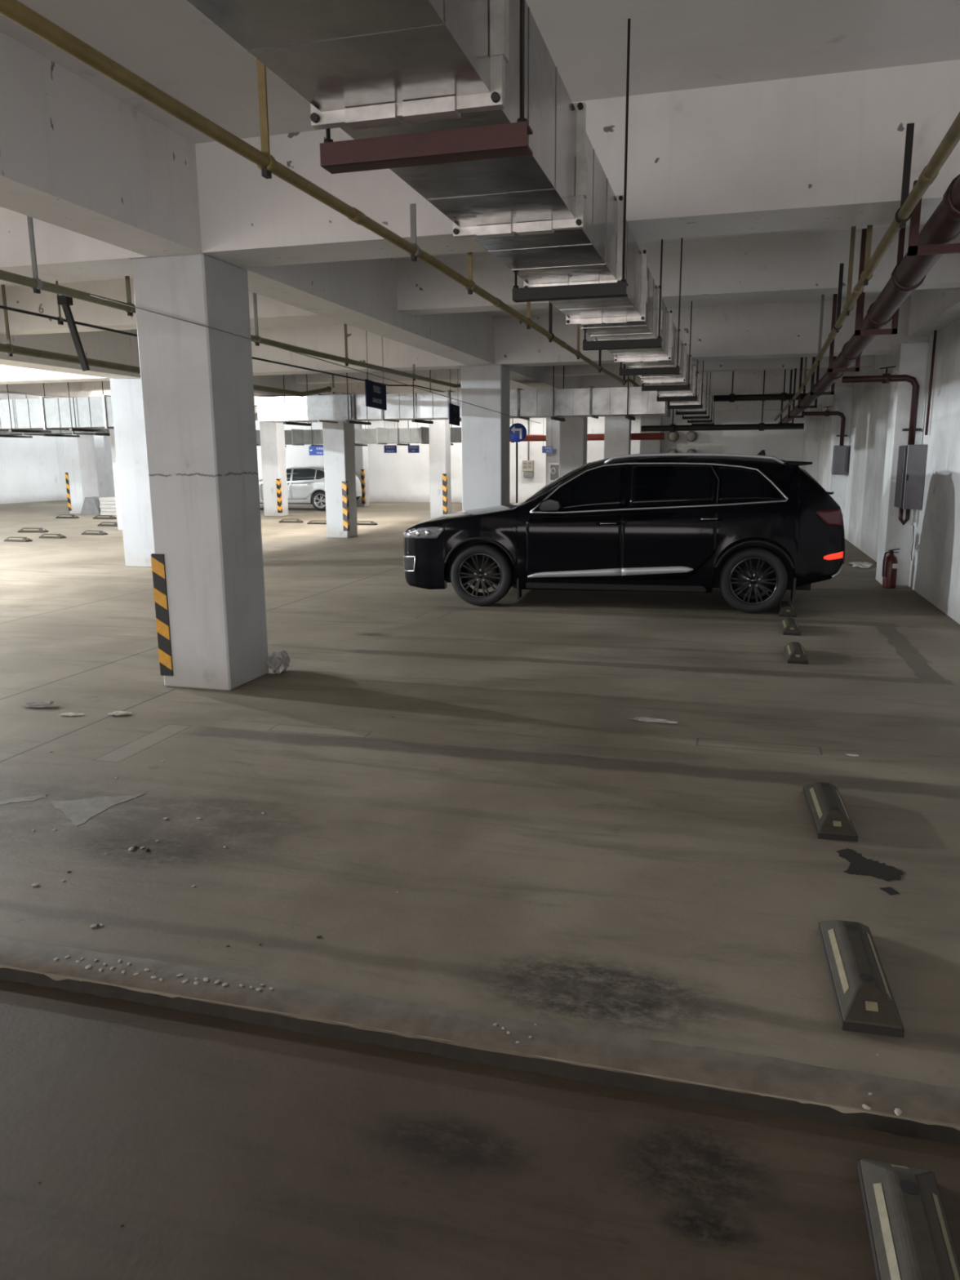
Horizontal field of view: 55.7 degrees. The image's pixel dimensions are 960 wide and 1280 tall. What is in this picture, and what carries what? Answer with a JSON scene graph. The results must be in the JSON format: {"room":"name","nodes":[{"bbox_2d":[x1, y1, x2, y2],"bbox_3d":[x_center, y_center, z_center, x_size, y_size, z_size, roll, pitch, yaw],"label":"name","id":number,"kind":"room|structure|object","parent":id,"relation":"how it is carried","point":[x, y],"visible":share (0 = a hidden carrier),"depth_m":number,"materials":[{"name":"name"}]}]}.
{"room":"underground parking garage","nodes":[
{"label":"underground parking garage","id":0,"kind":"room"},
{"bbox_2d":[0,435,61,504],"bbox_3d":[-24.031,-3.610,18.438,0.300,3.900,43.500,3,12,15],"label":"wall","id":1,"kind":"structure","parent":0,"point":[29,469],"depth_m":37.40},
{"bbox_2d":[55,409,805,502],"bbox_3d":[-3.500,-7.111,35.147,30.850,3.900,0.300,3,12,15],"label":"wall","id":2,"kind":"structure","parent":0,"point":[402,476],"depth_m":33.68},
{"bbox_2d":[459,422,462,502],"bbox_3d":[-0.378,-6.667,34.017,0.700,3.030,0.350,3,12,15],"label":"trim","id":3,"kind":"structure","parent":2,"relation":"attached to","point":[460,446],"depth_m":33.99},
{"bbox_2d":[522,419,533,477],"bbox_3d":[1.774,-7.070,33.372,0.400,2.156,0.255,3,12,15],"label":"box","id":4,"kind":"object","parent":2,"relation":"attached to","point":[527,465],"visible":0.9,"depth_m":33.41,"materials":[{"name":"paint"}]},
{"bbox_2d":[667,431,679,441],"bbox_3d":[6.805,-7.164,31.951,0.380,0.380,0.260,3,12,15],"label":"wall outlet","id":5,"kind":"object","parent":2,"relation":"attached to","point":[673,436],"visible":0.98,"depth_m":31.85,"materials":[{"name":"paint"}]},
{"bbox_2d":[685,431,697,441],"bbox_3d":[7.402,-7.128,31.791,0.380,0.380,0.260,3,12,15],"label":"wall outlet","id":6,"kind":"object","parent":2,"relation":"attached to","point":[691,436],"visible":0.99,"depth_m":31.70,"materials":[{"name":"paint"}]},
{"bbox_2d":[0,500,959,1130],"bbox_3d":[-7.665,-2.300,20.602,30.250,0.150,31.240,3,12,15],"label":"floor","id":7,"kind":"structure","parent":0,"point":[552,855],"depth_m":4.59,"materials":[{"name":"concrete"}]},
{"bbox_2d":[4,536,32,542],"bbox_3d":[-9.789,-2.138,19.241,0.604,0.096,0.169,4,12,19],"label":"wheel stop","id":8,"kind":"object","parent":7,"relation":"on","point":[13,539],"visible":1,"depth_m":19.17,"materials":[{"name":"black"}]},
{"bbox_2d":[0,794,48,804],"bbox_3d":[-2.299,0.802,4.569,0.229,0.001,0.080,-5,12,-21],"label":"paint mark","id":9,"kind":"object","parent":7,"relation":"on","point":[41,796],"visible":1,"depth_m":4.56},
{"bbox_2d":[17,527,48,533],"bbox_3d":[-10.652,-2.620,21.639,0.695,0.111,0.194,2,12,12],"label":"wheel stop","id":10,"kind":"object","parent":7,"relation":"on","point":[28,530],"visible":1,"depth_m":21.57,"materials":[{"name":"black"}]},
{"bbox_2d":[20,701,61,707],"bbox_3d":[-3.038,0.446,6.285,0.280,0.042,0.080,-1,11,-5],"label":"plastic wrapper","id":11,"kind":"object","parent":7,"relation":"on","point":[33,704],"visible":1,"depth_m":6.27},
{"bbox_2d":[39,533,66,538],"bbox_3d":[-9.419,-2.294,20.006,0.604,0.096,0.169,4,12,19],"label":"wheel stop","id":12,"kind":"object","parent":7,"relation":"on","point":[44,535],"visible":1,"depth_m":19.93,"materials":[{"name":"black"}]},
{"bbox_2d":[55,514,79,518],"bbox_3d":[-12.225,-3.663,26.906,0.664,0.106,0.186,3,12,15],"label":"wheel stop","id":13,"kind":"object","parent":7,"relation":"on","point":[61,516],"visible":1,"depth_m":26.84,"materials":[{"name":"black"}]},
{"bbox_2d":[62,434,98,514],"bbox_3d":[-12.805,-5.594,29.113,0.565,3.030,0.815,3,12,15],"label":"column","id":14,"kind":"structure","parent":7,"relation":"on","point":[81,474],"depth_m":28.88,"materials":[{"name":"paint"}]},
{"bbox_2d":[81,530,107,535],"bbox_3d":[-8.851,-2.467,20.848,0.604,0.096,0.169,4,12,19],"label":"wheel stop","id":15,"kind":"object","parent":7,"relation":"on","point":[86,532],"visible":1,"depth_m":20.78,"materials":[{"name":"black"}]},
{"bbox_2d":[51,793,144,826],"bbox_3d":[-1.958,0.817,4.480,0.395,0.001,0.451,3,12,15],"label":"paint mark","id":16,"kind":"object","parent":7,"relation":"on","point":[79,811],"visible":1,"depth_m":4.47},
{"bbox_2d":[80,496,116,515],"bbox_3d":[-11.751,-4.218,28.523,1.560,0.550,0.500,3,12,15],"label":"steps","id":17,"kind":"structure","parent":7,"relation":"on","point":[93,505],"depth_m":28.34,"materials":[{"name":"grey paint"}]},
{"bbox_2d":[93,435,115,497],"bbox_3d":[-14.849,-6.904,35.717,0.715,3.030,0.515,3,12,15],"label":"column","id":18,"kind":"structure","parent":7,"relation":"on","point":[102,443],"depth_m":35.52,"materials":[{"name":"paint"}]},
{"bbox_2d":[93,515,116,519],"bbox_3d":[-10.924,-3.580,26.442,0.664,0.106,0.186,3,12,15],"label":"wheel stop","id":19,"kind":"object","parent":7,"relation":"on","point":[98,517],"visible":1,"depth_m":26.38,"materials":[{"name":"black"}]},
{"bbox_2d":[97,521,117,526],"bbox_3d":[-9.593,-3.002,23.529,0.634,0.101,0.178,4,12,19],"label":"wheel stop","id":20,"kind":"object","parent":7,"relation":"on","point":[102,524],"visible":0.88,"depth_m":23.46,"materials":[{"name":"black"}]},
{"bbox_2d":[109,428,122,530],"bbox_3d":[-8.510,-4.204,22.035,0.540,3.030,0.550,3,12,15],"label":"column","id":21,"kind":"structure","parent":7,"relation":"on","point":[111,430],"depth_m":21.88,"materials":[{"name":"paint"}]},
{"bbox_2d":[110,377,154,567],"bbox_3d":[-5.299,-2.700,14.430,0.640,3.030,0.600,3,12,15],"label":"column","id":22,"kind":"structure","parent":7,"relation":"on","point":[126,393],"depth_m":14.16,"materials":[{"name":"paint"}]},
{"bbox_2d":[131,253,269,690],"bbox_3d":[-2.045,-1.178,6.729,0.575,3.030,0.615,3,12,15],"label":"column","id":23,"kind":"structure","parent":7,"relation":"on","point":[197,385],"depth_m":6.50,"materials":[{"name":"paint"}]},
{"bbox_2d":[90,294,541,423],"bbox_3d":[-0.379,-3.069,10.984,0.894,0.528,10.629,4,12,20],"label":"wire","id":24,"kind":"object","parent":23,"relation":"attached to","point":[91,295],"visible":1,"depth_m":6.79,"materials":[{"name":"grey"}]},
{"bbox_2d":[259,421,288,515],"bbox_3d":[-6.136,-5.228,27.053,0.565,3.030,0.515,3,12,15],"label":"column","id":25,"kind":"structure","parent":7,"relation":"on","point":[272,434],"depth_m":26.89,"materials":[{"name":"paint"}]},
{"bbox_2d":[266,650,289,673],"bbox_3d":[-1.608,0.170,7.266,0.151,0.182,0.232,3,12,15],"label":"plastic bag","id":26,"kind":"object","parent":7,"relation":"on","point":[277,661],"visible":1,"depth_m":7.21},
{"bbox_2d":[278,518,303,523],"bbox_3d":[-5.064,-3.195,24.327,0.634,0.101,0.178,3,12,15],"label":"wheel stop","id":27,"kind":"object","parent":7,"relation":"on","point":[285,520],"visible":1,"depth_m":24.26,"materials":[{"name":"black"}]},
{"bbox_2d":[258,465,361,511],"bbox_3d":[-6.258,-5.165,30.759,4.300,1.450,1.836,3,12,15],"label":"car","id":28,"kind":"object","parent":7,"relation":"on","point":[305,484],"visible":0.43,"depth_m":29.77,"materials":[{"name":"grey paint"}]},
{"bbox_2d":[321,391,357,537],"bbox_3d":[-3.008,-3.739,19.521,0.505,3.030,0.565,3,12,15],"label":"column","id":29,"kind":"structure","parent":7,"relation":"on","point":[339,450],"depth_m":19.37,"materials":[{"name":"paint"}]},
{"bbox_2d":[354,421,369,506],"bbox_3d":[-4.387,-6.268,32.172,0.760,3.030,0.515,3,12,15],"label":"column","id":30,"kind":"structure","parent":7,"relation":"on","point":[362,469],"depth_m":31.99,"materials":[{"name":"paint"}]},
{"bbox_2d":[428,419,451,518],"bbox_3d":[-1.090,-4.847,24.975,0.475,3.030,0.515,3,12,15],"label":"column","id":31,"kind":"structure","parent":7,"relation":"on","point":[439,432],"depth_m":24.80,"materials":[{"name":"paint"}]},
{"bbox_2d":[0,937,959,1127],"bbox_3d":[-2.647,1.036,3.427,11.200,0.018,0.176,3,12,15],"label":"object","id":32,"kind":"structure","parent":7,"relation":"attached to","point":[777,1076],"depth_m":2.67,"materials":[{"name":"concrete"}]},
{"bbox_2d":[0,967,959,1145],"bbox_3d":[-2.670,1.084,3.349,11.200,0.054,0.030,3,12,15],"label":"curb","id":33,"kind":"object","parent":7,"relation":"attached to","point":[898,1126],"depth_m":2.60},
{"bbox_2d":[460,364,510,511],"bbox_3d":[0.095,-2.675,14.113,0.630,3.030,0.550,3,12,15],"label":"column","id":34,"kind":"structure","parent":7,"relation":"on","point":[485,433],"depth_m":13.78,"materials":[{"name":"paint"}]},
{"bbox_2d":[509,422,526,502],"bbox_3d":[0.779,-3.373,19.230,0.323,2.374,0.324,-5,12,-22],"label":"arrow sign","id":35,"kind":"object","parent":7,"relation":"on","point":[517,432],"visible":0.75,"depth_m":19.01,"materials":[{"name":"blue"}]},
{"bbox_2d":[545,417,559,484],"bbox_3d":[2.417,-5.789,29.544,0.470,3.030,0.500,3,12,15],"label":"column","id":36,"kind":"structure","parent":7,"relation":"on","point":[552,425],"depth_m":29.19,"materials":[{"name":"paint"}]},
{"bbox_2d":[548,462,559,481],"bbox_3d":[2.430,-4.955,29.297,0.400,1.492,0.280,3,12,15],"label":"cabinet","id":37,"kind":"object","parent":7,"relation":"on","point":[553,468],"visible":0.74,"depth_m":29.09,"materials":[{"name":"white"}]},
{"bbox_2d":[559,417,587,476],"bbox_3d":[2.219,-4.208,21.672,0.580,3.030,0.550,3,12,15],"label":"column","id":38,"kind":"structure","parent":7,"relation":"on","point":[572,431],"depth_m":21.33,"materials":[{"name":"paint"}]},
{"bbox_2d":[604,416,631,458],"bbox_3d":[4.382,-5.697,29.017,0.780,3.030,0.550,3,12,15],"label":"column","id":39,"kind":"structure","parent":7,"relation":"on","point":[617,429],"depth_m":28.61,"materials":[{"name":"paint"}]},
{"bbox_2d":[403,449,844,613],"bbox_3d":[1.619,-1.364,10.815,4.975,1.735,2.342,2,12,12],"label":"suv","id":40,"kind":"object","parent":7,"relation":"on","point":[680,522],"visible":1,"depth_m":9.84,"materials":[{"name":"black paint"}]},
{"bbox_2d":[538,497,562,512],"bbox_3d":[0.777,-1.468,9.888,0.248,0.156,0.269,3,12,15],"label":"mirror","id":41,"kind":"object","parent":40,"relation":"attached to","point":[545,504],"depth_m":9.77,"materials":[{"name":"black mirror"}]},
{"bbox_2d":[816,508,842,526],"bbox_3d":[3.668,-1.280,9.515,0.310,0.184,0.074,-2,11,-6],"label":"tail light","id":42,"kind":"object","parent":40,"relation":"attached to","point":[824,517],"depth_m":9.49,"materials":[{"name":"red"}]},
{"bbox_2d":[823,551,843,559],"bbox_3d":[3.738,-0.891,9.602,0.261,0.084,0.053,-4,12,-17],"label":"fog lamp","id":43,"kind":"object","parent":40,"relation":"attached to","point":[828,555],"depth_m":9.58,"materials":[{"name":"red"}]},
{"bbox_2d":[639,415,662,453],"bbox_3d":[5.778,-6.076,30.851,0.680,3.030,0.500,3,12,15],"label":"column","id":44,"kind":"structure","parent":7,"relation":"on","point":[646,446],"depth_m":30.46,"materials":[{"name":"paint"}]},
{"bbox_2d":[629,716,677,723],"bbox_3d":[1.105,0.513,5.826,0.330,0.030,0.061,3,12,18],"label":"plastic wrapper","id":45,"kind":"object","parent":7,"relation":"on","point":[647,719],"visible":1,"depth_m":5.81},
{"bbox_2d":[777,600,796,617],"bbox_3d":[3.325,-0.345,9.844,0.169,0.096,0.604,3,12,15],"label":"wheel stop","id":46,"kind":"object","parent":7,"relation":"on","point":[785,609],"visible":1,"depth_m":9.62,"materials":[{"name":"black"}]},
{"bbox_2d":[780,617,800,635],"bbox_3d":[3.027,-0.143,8.857,0.160,0.091,0.574,3,12,15],"label":"wheel stop","id":47,"kind":"object","parent":7,"relation":"on","point":[789,626],"visible":1,"depth_m":8.65,"materials":[{"name":"black"}]},
{"bbox_2d":[783,641,808,664],"bbox_3d":[2.672,0.096,7.683,0.160,0.091,0.574,3,12,15],"label":"wheel stop","id":48,"kind":"object","parent":7,"relation":"on","point":[794,652],"visible":1,"depth_m":7.49,"materials":[{"name":"black"}]},
{"bbox_2d":[802,782,857,841],"bbox_3d":[1.648,0.783,4.289,0.166,0.094,0.592,2,12,13],"label":"wheel stop","id":49,"kind":"object","parent":7,"relation":"on","point":[831,820],"visible":1,"depth_m":4.14,"materials":[{"name":"black"}]},
{"bbox_2d":[817,920,904,1038],"bbox_3d":[1.226,1.054,2.949,0.169,0.096,0.604,2,12,13],"label":"wheel stop","id":50,"kind":"object","parent":7,"relation":"on","point":[864,998],"visible":1,"depth_m":2.81,"materials":[{"name":"black"}]},
{"bbox_2d":[848,561,873,568],"bbox_3d":[5.833,-1.149,13.883,0.339,0.057,0.717,3,12,15],"label":"debris","id":51,"kind":"object","parent":7,"relation":"on","point":[863,565],"visible":1,"depth_m":13.80,"materials":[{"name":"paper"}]},
{"bbox_2d":[836,848,903,881],"bbox_3d":[1.619,0.933,3.774,0.241,0.002,0.287,3,12,15],"label":"oil stain","id":52,"kind":"object","parent":7,"relation":"on","point":[859,864],"visible":1,"depth_m":3.74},
{"bbox_2d":[879,886,899,894],"bbox_3d":[1.599,0.979,3.545,0.047,0.002,0.060,-3,12,-14],"label":"oil stain","id":53,"kind":"object","parent":7,"relation":"on","point":[890,891],"visible":1,"depth_m":3.54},
{"bbox_2d":[881,548,899,588],"bbox_3d":[5.229,-0.914,11.566,0.173,0.506,0.177,7,13,32],"label":"fire extinguisher","id":54,"kind":"object","parent":7,"relation":"on","point":[890,563],"visible":1,"depth_m":11.52,"materials":[{"name":"metal"}]},
{"bbox_2d":[0,979,959,1279],"bbox_3d":[-13.422,1.909,0.076,30.250,0.155,12.300,3,12,15],"label":"floor","id":55,"kind":"structure","parent":0,"point":[221,1148],"depth_m":2.25,"materials":[{"name":"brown concrete"}]},
{"bbox_2d":[857,1158,959,1279],"bbox_3d":[0.927,1.310,1.910,0.169,0.096,0.604,3,12,15],"label":"wheel stop","id":56,"kind":"object","parent":55,"relation":"on","point":[910,1236],"visible":1,"depth_m":1.98,"materials":[{"name":"rubber"}]},
{"bbox_2d":[0,0,959,328],"bbox_3d":[-9.132,-4.947,14.149,30.550,0.200,43.800,3,12,15],"label":"ceiling","id":57,"kind":"structure","parent":0,"point":[676,45],"depth_m":4.59,"materials":[{"name":"paint"}]},
{"bbox_2d":[0,393,54,399],"bbox_3d":[-10.760,-6.628,24.793,5.600,0.670,0.500,3,12,15],"label":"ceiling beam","id":58,"kind":"structure","parent":57,"relation":"attached to","point":[2,396],"depth_m":25.07,"materials":[{"name":"paint"}]},
{"bbox_2d":[0,364,110,384],"bbox_3d":[-7.504,-4.842,15.777,4.650,0.670,0.500,3,12,15],"label":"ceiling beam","id":59,"kind":"structure","parent":57,"relation":"attached to","point":[9,375],"depth_m":15.66,"materials":[{"name":"paint"}]},
{"bbox_2d":[0,395,110,437],"bbox_3d":[-14.665,-6.215,24.755,12.214,1.410,1.300,3,12,15],"label":"duct","id":60,"kind":"object","parent":57,"relation":"hanging from","point":[54,433],"visible":0.31,"depth_m":23.61,"materials":[{"name":"metal"}]},
{"bbox_2d":[0,381,114,433],"bbox_3d":[-9.722,-4.932,18.339,8.414,1.470,1.100,3,12,15],"label":"duct","id":61,"kind":"object","parent":57,"relation":"hanging from","point":[84,414],"visible":0.53,"depth_m":17.62,"materials":[{"name":"metal"}]},
{"bbox_2d":[0,206,147,284],"bbox_3d":[-4.527,-3.102,7.005,4.830,0.670,0.530,3,12,15],"label":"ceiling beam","id":62,"kind":"structure","parent":57,"relation":"attached to","point":[61,253],"depth_m":6.41,"materials":[{"name":"paint"}]},
{"bbox_2d":[81,380,111,391],"bbox_3d":[-6.464,-5.677,19.470,4.650,0.500,0.350,3,12,15],"label":"ceiling beam","id":63,"kind":"structure","parent":57,"relation":"attached to","point":[86,385],"depth_m":19.86,"materials":[{"name":"paint"}]},
{"bbox_2d":[0,382,257,414],"bbox_3d":[-10.519,-4.556,14.459,0.450,0.670,43.500,3,12,15],"label":"ceiling beam","id":64,"kind":"structure","parent":57,"relation":"attached to","point":[60,389],"depth_m":19.22,"materials":[{"name":"paint"}]},
{"bbox_2d":[0,278,330,335],"bbox_3d":[-3.558,-3.887,10.447,4.830,0.500,0.350,3,12,15],"label":"ceiling beam","id":65,"kind":"structure","parent":57,"relation":"attached to","point":[20,297],"depth_m":10.56,"materials":[{"name":"paint"}]},
{"bbox_2d":[0,284,334,396],"bbox_3d":[-4.391,-3.514,9.947,0.236,1.023,13.822,3,12,15],"label":"conduit pipe","id":66,"kind":"object","parent":57,"relation":"hanging from","point":[8,348],"visible":0.68,"depth_m":9.86,"materials":[{"name":"metal"}]},
{"bbox_2d":[0,280,444,391],"bbox_3d":[-2.419,-3.912,11.525,0.224,0.892,18.000,3,12,15],"label":"power cable","id":67,"kind":"object","parent":57,"relation":"hanging from","point":[60,320],"visible":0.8,"depth_m":8.35,"materials":[{"name":"black plastic"}]},
{"bbox_2d":[57,295,89,371],"bbox_3d":[-3.478,-2.619,7.775,0.095,0.596,0.217,3,12,15],"label":"bar","id":68,"kind":"object","parent":67,"relation":"hanging from","point":[65,301],"visible":0.93,"depth_m":7.75,"materials":[{"name":"black"}]},
{"bbox_2d":[0,328,461,422],"bbox_3d":[-5.577,-4.259,13.133,0.500,0.800,43.500,3,12,15],"label":"ceiling beam","id":69,"kind":"structure","parent":57,"relation":"attached to","point":[103,345],"depth_m":12.95,"materials":[{"name":"paint"}]},
{"bbox_2d":[0,215,461,387],"bbox_3d":[-1.303,-4.054,12.241,0.150,0.910,20.000,3,12,15],"label":"conduit pipe","id":70,"kind":"object","parent":57,"relation":"hanging from","point":[34,282],"visible":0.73,"depth_m":7.13,"materials":[{"name":"metal"}]},
{"bbox_2d":[0,31,581,389],"bbox_3d":[-0.476,-4.082,11.739,0.420,0.670,43.500,3,12,15],"label":"ceiling beam","id":71,"kind":"structure","parent":57,"relation":"attached to","point":[75,157],"depth_m":5.43,"materials":[{"name":"paint"}]},
{"bbox_2d":[308,431,324,455],"bbox_3d":[-4.528,-6.155,25.415,0.633,1.929,0.028,3,12,15],"label":"sign","id":72,"kind":"object","parent":57,"relation":"hanging from","point":[314,450],"visible":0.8,"depth_m":25.59,"materials":[{"name":"blue"}]},
{"bbox_2d":[0,0,641,386],"bbox_3d":[1.221,-3.794,10.845,0.117,0.906,21.401,3,12,16],"label":"pipe","id":73,"kind":"object","parent":57,"relation":"hanging from","point":[15,11],"visible":0.95,"depth_m":3.61,"materials":[{"name":"metal"}]},
{"bbox_2d":[256,420,461,447],"bbox_3d":[-4.340,-6.804,27.931,8.414,1.650,1.000,3,12,15],"label":"duct","id":74,"kind":"object","parent":57,"relation":"hanging from","point":[362,437],"visible":0.43,"depth_m":27.37,"materials":[{"name":"metal"}]},
{"bbox_2d":[250,324,467,375],"bbox_3d":[-2.451,-4.604,14.409,4.830,0.670,0.500,3,12,15],"label":"ceiling beam","id":75,"kind":"structure","parent":57,"relation":"attached to","point":[326,339],"depth_m":14.11,"materials":[{"name":"paint"}]},
{"bbox_2d":[364,330,386,410],"bbox_3d":[-1.485,-3.972,12.891,0.028,1.325,1.120,1,11,8],"label":"hanging sign","id":76,"kind":"object","parent":57,"relation":"hanging from","point":[375,393],"visible":1,"depth_m":12.90,"materials":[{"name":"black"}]},
{"bbox_2d":[294,368,461,384],"bbox_3d":[-1.412,-5.439,18.102,4.830,0.500,0.350,3,12,15],"label":"ceiling beam","id":77,"kind":"structure","parent":57,"relation":"attached to","point":[455,374],"depth_m":18.17,"materials":[{"name":"paint"}]},
{"bbox_2d":[383,422,396,453],"bbox_3d":[-2.836,-6.823,28.509,0.422,1.862,0.028,3,12,15],"label":"sign","id":78,"kind":"object","parent":57,"relation":"hanging from","point":[387,449],"visible":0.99,"depth_m":28.66,"materials":[{"name":"blue"}]},
{"bbox_2d":[408,420,419,453],"bbox_3d":[-2.087,-6.784,28.307,0.368,1.868,0.028,3,12,15],"label":"sign","id":79,"kind":"object","parent":57,"relation":"hanging from","point":[411,449],"visible":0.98,"depth_m":28.45,"materials":[{"name":"blue"}]},
{"bbox_2d":[186,0,714,425],"bbox_3d":[2.733,-3.995,12.640,0.583,1.240,26.662,3,12,15],"label":"air duct","id":80,"kind":"object","parent":57,"relation":"hanging from","point":[468,103],"visible":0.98,"depth_m":2.52,"materials":[{"name":"metal"}]},
{"bbox_2d":[448,368,459,426],"bbox_3d":[-0.443,-4.454,15.623,0.028,1.470,1.000,1,11,8],"label":"hanging sign","id":81,"kind":"object","parent":57,"relation":"hanging from","point":[454,410],"visible":0.99,"depth_m":15.59,"materials":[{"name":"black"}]},
{"bbox_2d":[377,379,537,393],"bbox_3d":[-0.331,-6.136,21.970,4.830,0.670,0.500,3,12,15],"label":"ceiling beam","id":82,"kind":"structure","parent":57,"relation":"attached to","point":[513,385],"depth_m":21.97,"materials":[{"name":"paint"}]},
{"bbox_2d":[256,365,671,426],"bbox_3d":[-0.452,-4.789,17.039,7.884,1.370,1.100,3,12,15],"label":"duct","id":83,"kind":"object","parent":57,"relation":"hanging from","point":[629,402],"visible":0.77,"depth_m":16.79,"materials":[{"name":"metal"}]},
{"bbox_2d":[542,431,552,453],"bbox_3d":[2.138,-6.878,28.691,0.341,1.896,0.028,3,12,15],"label":"sign","id":84,"kind":"object","parent":57,"relation":"hanging from","point":[548,449],"visible":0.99,"depth_m":28.84,"materials":[{"name":"blue"}]},
{"bbox_2d":[195,59,959,267],"bbox_3d":[0.979,-2.843,5.514,5.750,0.670,0.530,3,12,15],"label":"ceiling beam","id":85,"kind":"structure","parent":57,"relation":"attached to","point":[822,151],"depth_m":5.20,"materials":[{"name":"paint"}]},
{"bbox_2d":[509,417,664,442],"bbox_3d":[2.882,-7.260,29.677,6.200,1.545,0.297,3,12,15],"label":"pipe","id":86,"kind":"object","parent":57,"relation":"hanging from","point":[649,436],"visible":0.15,"depth_m":29.44,"materials":[{"name":"metal"}]},
{"bbox_2d":[396,224,959,315],"bbox_3d":[1.948,-3.627,8.956,5.750,0.500,0.350,3,12,15],"label":"ceiling beam","id":87,"kind":"structure","parent":57,"relation":"attached to","point":[800,264],"depth_m":8.69,"materials":[{"name":"paint"}]},
{"bbox_2d":[494,296,917,367],"bbox_3d":[3.055,-4.344,12.918,5.750,0.670,0.500,3,12,15],"label":"ceiling beam","id":88,"kind":"structure","parent":57,"relation":"attached to","point":[776,330],"depth_m":12.56,"materials":[{"name":"paint"}]},
{"bbox_2d":[777,173,959,423],"bbox_3d":[4.986,-4.019,13.394,0.415,1.021,28.505,3,12,16],"label":"drain pipe","id":89,"kind":"object","parent":88,"relation":"hanging from","point":[935,238],"visible":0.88,"depth_m":6.30,"materials":[{"name":"red metal"}]},
{"bbox_2d":[546,355,874,376],"bbox_3d":[4.094,-5.179,16.611,5.750,0.500,0.350,3,12,15],"label":"ceiling beam","id":90,"kind":"structure","parent":57,"relation":"attached to","point":[783,363],"depth_m":16.37,"materials":[{"name":"paint"}]},
{"bbox_2d":[581,368,847,395],"bbox_3d":[5.174,-5.876,20.479,5.750,0.670,0.500,3,12,15],"label":"ceiling beam","id":91,"kind":"structure","parent":57,"relation":"attached to","point":[744,382],"depth_m":20.09,"materials":[{"name":"paint"}]},
{"bbox_2d":[640,369,804,431],"bbox_3d":[4.895,-5.005,18.353,3.200,1.539,0.162,3,12,15],"label":"pipe","id":92,"kind":"object","parent":57,"relation":"hanging from","point":[762,426],"visible":0.94,"depth_m":18.41,"materials":[{"name":"metal"}]},
{"bbox_2d":[670,397,814,412],"bbox_3d":[7.267,-7.390,27.945,5.750,0.670,0.500,3,12,15],"label":"ceiling beam","id":93,"kind":"structure","parent":57,"relation":"attached to","point":[768,405],"depth_m":27.50,"materials":[{"name":"paint"}]},
{"bbox_2d":[713,368,807,402],"bbox_3d":[5.433,-5.121,17.544,1.750,0.999,0.162,3,12,15],"label":"pipe","id":94,"kind":"object","parent":57,"relation":"hanging from","point":[784,396],"visible":0.88,"depth_m":17.61,"materials":[{"name":"metal"}]},
{"bbox_2d":[773,111,959,421],"bbox_3d":[4.355,-3.936,12.001,0.169,1.126,25.503,3,12,16],"label":"pipe","id":95,"kind":"object","parent":57,"relation":"hanging from","point":[930,172],"visible":0.98,"depth_m":4.81,"materials":[{"name":"metal"}]},
{"bbox_2d":[907,287,959,337],"bbox_3d":[4.560,-3.424,8.106,0.250,0.600,6.450,3,12,15],"label":"ceiling beam","id":96,"kind":"structure","parent":57,"relation":"attached to","point":[931,310],"depth_m":10.06,"materials":[{"name":"paint"}]},
{"bbox_2d":[801,317,959,624],"bbox_3d":[5.427,-2.220,10.462,0.300,3.900,43.500,3,12,15],"label":"wall","id":97,"kind":"structure","parent":0,"point":[934,575],"depth_m":10.99,"materials":[{"name":"paint"}]},
{"bbox_2d":[804,404,822,481],"bbox_3d":[9.296,-5.017,25.450,0.320,3.030,0.550,3,12,15],"label":"column","id":98,"kind":"structure","parent":97,"relation":"attached to","point":[814,422],"depth_m":25.11,"materials":[{"name":"paint"}]},
{"bbox_2d":[831,445,846,475],"bbox_3d":[7.322,-3.666,18.510,0.220,0.580,0.330,3,12,15],"label":"electrical box","id":99,"kind":"object","parent":97,"relation":"attached to","point":[839,451],"visible":1,"depth_m":18.37,"materials":[{"name":"grey metal"}]},
{"bbox_2d":[803,405,847,445],"bbox_3d":[7.014,-4.347,18.442,0.860,0.787,0.160,3,12,15],"label":"riser pipe","id":100,"kind":"object","parent":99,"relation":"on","point":[827,413],"visible":1,"depth_m":18.34,"materials":[{"name":"metal"}]},
{"bbox_2d":[826,386,853,522],"bbox_3d":[7.468,-3.695,18.929,0.320,3.030,0.550,3,12,15],"label":"column","id":101,"kind":"structure","parent":97,"relation":"attached to","point":[842,396],"depth_m":18.60,"materials":[{"name":"paint"}]},
{"bbox_2d":[841,365,921,444],"bbox_3d":[5.022,-2.925,11.374,0.960,0.968,0.160,3,12,15],"label":"riser pipe","id":102,"kind":"object","parent":97,"relation":"attached to","point":[886,378],"visible":0.95,"depth_m":11.26,"materials":[{"name":"metal"}]},
{"bbox_2d":[875,342,928,586],"bbox_3d":[5.467,-2.248,11.794,0.320,3.030,0.550,3,12,15],"label":"column","id":103,"kind":"structure","parent":97,"relation":"attached to","point":[910,359],"depth_m":11.61,"materials":[{"name":"paint"}]},
{"bbox_2d":[893,444,927,560],"bbox_3d":[5.362,-1.714,11.374,0.245,1.431,0.485,3,12,15],"label":"electrical box","id":104,"kind":"object","parent":97,"relation":"attached to","point":[911,464],"visible":1,"depth_m":11.13,"materials":[{"name":"grey metal"}]},
{"bbox_2d":[924,329,937,435],"bbox_3d":[5.360,-3.052,10.799,0.032,1.200,0.051,3,12,15],"label":"conduit","id":105,"kind":"object","parent":97,"relation":"attached to","point":[935,331],"visible":1,"depth_m":10.79,"materials":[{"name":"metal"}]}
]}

